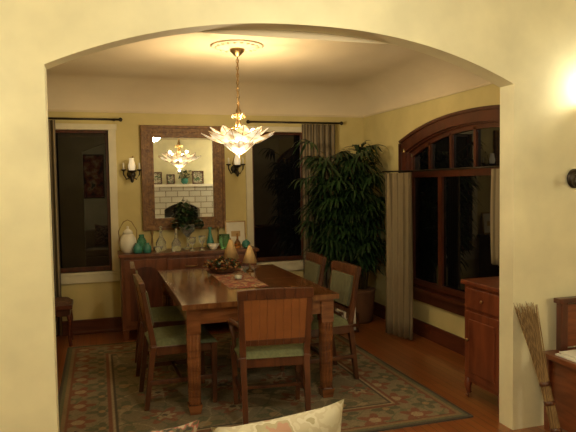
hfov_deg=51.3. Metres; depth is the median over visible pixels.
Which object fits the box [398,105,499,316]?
window
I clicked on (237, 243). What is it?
glass bottle
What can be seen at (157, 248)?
glass bowl
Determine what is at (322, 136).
curtain
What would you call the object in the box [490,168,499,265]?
panel
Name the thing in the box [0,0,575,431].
wall
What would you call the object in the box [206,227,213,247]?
vase
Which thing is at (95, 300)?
wall
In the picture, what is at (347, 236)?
palm
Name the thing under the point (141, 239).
vase
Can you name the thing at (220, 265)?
basket
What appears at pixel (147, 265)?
sideboard
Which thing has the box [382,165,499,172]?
curtain rod
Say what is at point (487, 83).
trim
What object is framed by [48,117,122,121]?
curtain rod
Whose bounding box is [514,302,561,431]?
straw broom
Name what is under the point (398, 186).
curtain
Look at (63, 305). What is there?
upholstered stool
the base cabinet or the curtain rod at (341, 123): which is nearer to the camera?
the base cabinet
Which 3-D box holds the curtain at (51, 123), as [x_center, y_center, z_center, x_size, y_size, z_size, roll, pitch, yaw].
[-2.443,0.129,5.955,0.319,2.155,0.064,-2,3,-17]
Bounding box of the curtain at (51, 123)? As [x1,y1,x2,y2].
[48,120,62,335]
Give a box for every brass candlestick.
[150,231,154,249]
[217,226,219,246]
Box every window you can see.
[55,123,119,284]
[245,126,303,270]
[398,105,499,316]
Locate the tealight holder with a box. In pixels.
[234,275,242,278]
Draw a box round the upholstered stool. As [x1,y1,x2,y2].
[55,297,73,345]
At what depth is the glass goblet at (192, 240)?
6.09 m
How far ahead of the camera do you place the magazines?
3.49 m
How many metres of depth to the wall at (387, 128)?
6.01 m
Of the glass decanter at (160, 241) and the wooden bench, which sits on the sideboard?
the glass decanter at (160, 241)
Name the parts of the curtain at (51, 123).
panel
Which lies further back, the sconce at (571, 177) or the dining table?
the dining table
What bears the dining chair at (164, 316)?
on the area rug
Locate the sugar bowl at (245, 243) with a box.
[242,239,249,247]
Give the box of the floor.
[56,314,567,431]
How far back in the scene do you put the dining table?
4.19 m
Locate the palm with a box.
[288,139,385,323]
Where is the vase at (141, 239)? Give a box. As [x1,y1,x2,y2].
[137,234,146,250]
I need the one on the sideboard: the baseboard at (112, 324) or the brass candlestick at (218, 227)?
the brass candlestick at (218, 227)
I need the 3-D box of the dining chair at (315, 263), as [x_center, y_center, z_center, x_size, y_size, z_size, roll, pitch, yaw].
[0.030,0.783,5.358,0.517,0.873,0.500,-2,3,-16]
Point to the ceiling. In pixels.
(294, 72)
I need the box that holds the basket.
[203,255,243,273]
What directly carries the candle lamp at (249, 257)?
on the dining table
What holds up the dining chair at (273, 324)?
on the area rug
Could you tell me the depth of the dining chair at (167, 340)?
4.11 m
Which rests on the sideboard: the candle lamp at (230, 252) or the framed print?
the framed print
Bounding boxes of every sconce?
[121,156,141,182]
[226,154,244,176]
[567,169,575,187]
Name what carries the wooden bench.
on the floor
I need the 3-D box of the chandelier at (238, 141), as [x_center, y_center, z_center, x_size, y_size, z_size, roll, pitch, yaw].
[-0.391,-0.899,4.722,0.582,0.864,0.580,-2,3,-17]
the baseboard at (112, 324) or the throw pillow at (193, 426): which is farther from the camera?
the baseboard at (112, 324)
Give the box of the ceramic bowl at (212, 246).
[207,243,219,249]
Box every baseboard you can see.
[56,317,222,336]
[373,301,464,355]
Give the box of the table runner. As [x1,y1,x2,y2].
[205,268,267,288]
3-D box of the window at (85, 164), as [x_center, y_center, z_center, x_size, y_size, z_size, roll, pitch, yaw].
[-2.147,-0.124,6.163,0.825,1.630,0.114,-2,3,-17]
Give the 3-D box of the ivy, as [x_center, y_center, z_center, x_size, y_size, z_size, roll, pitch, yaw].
[-1.057,0.085,6.289,0.360,0.523,0.268,-2,3,-17]
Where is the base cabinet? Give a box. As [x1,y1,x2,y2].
[461,276,498,413]
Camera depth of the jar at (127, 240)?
5.98 m
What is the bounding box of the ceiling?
[46,30,488,115]
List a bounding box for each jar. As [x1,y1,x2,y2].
[118,220,136,252]
[133,243,141,253]
[143,243,150,252]
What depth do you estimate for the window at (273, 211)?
6.82 m
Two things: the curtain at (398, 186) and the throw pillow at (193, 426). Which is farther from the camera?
the curtain at (398, 186)
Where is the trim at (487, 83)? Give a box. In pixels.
[48,82,492,117]
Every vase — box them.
[137,234,146,250]
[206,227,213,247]
[219,234,229,248]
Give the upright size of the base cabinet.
0.826 m
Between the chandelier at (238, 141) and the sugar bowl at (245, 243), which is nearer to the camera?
the chandelier at (238, 141)
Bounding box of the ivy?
[170,200,204,249]
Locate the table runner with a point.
(228, 279)
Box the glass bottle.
[234,233,240,247]
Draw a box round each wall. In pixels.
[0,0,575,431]
[48,111,363,320]
[364,84,499,338]
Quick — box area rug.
[58,332,472,431]
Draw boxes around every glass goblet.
[188,237,195,250]
[198,235,205,249]
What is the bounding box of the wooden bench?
[543,296,575,431]
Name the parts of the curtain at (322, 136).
panel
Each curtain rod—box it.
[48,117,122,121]
[246,120,342,124]
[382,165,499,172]
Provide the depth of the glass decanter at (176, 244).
6.07 m
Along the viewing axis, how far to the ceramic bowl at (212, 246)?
6.18 m
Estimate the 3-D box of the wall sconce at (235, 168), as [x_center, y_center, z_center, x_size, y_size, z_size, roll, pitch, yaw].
[-0.561,-0.565,6.517,0.216,0.283,0.195,-2,3,-17]
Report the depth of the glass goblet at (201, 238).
6.13 m
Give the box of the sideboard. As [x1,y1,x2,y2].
[117,245,258,340]
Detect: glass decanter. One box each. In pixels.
[156,226,166,250]
[171,228,180,251]
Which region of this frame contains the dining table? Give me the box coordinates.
[158,264,338,414]
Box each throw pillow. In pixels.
[74,420,198,431]
[211,399,343,431]
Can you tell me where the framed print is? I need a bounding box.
[225,221,245,244]
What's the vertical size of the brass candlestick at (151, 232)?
0.200 m
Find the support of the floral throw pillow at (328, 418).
on the sofa
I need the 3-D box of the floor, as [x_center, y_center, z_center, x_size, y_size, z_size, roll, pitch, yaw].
[0.252,1.417,2.509,6.900,0.080,8.700,-2,3,-17]
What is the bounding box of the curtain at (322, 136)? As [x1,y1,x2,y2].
[302,124,336,308]
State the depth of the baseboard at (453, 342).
5.65 m
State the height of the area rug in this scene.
0.009 m
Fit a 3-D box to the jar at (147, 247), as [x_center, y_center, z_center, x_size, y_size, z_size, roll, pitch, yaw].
[-1.406,0.318,5.996,0.080,0.100,0.080,-2,3,-17]
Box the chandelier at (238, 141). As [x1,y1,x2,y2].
[201,39,274,155]
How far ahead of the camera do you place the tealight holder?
4.83 m
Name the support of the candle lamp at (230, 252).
on the table runner
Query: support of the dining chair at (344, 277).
on the area rug
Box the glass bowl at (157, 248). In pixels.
[153,246,162,251]
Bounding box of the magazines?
[555,350,575,362]
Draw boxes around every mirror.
[140,125,225,230]
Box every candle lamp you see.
[223,237,238,258]
[242,243,256,271]
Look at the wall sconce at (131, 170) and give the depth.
6.14 m
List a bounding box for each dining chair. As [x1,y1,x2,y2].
[130,261,184,376]
[133,274,217,410]
[227,287,313,424]
[280,260,360,387]
[304,252,326,337]
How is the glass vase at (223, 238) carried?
on the sideboard
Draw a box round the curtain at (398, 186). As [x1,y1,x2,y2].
[385,172,412,339]
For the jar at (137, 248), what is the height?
0.100 m

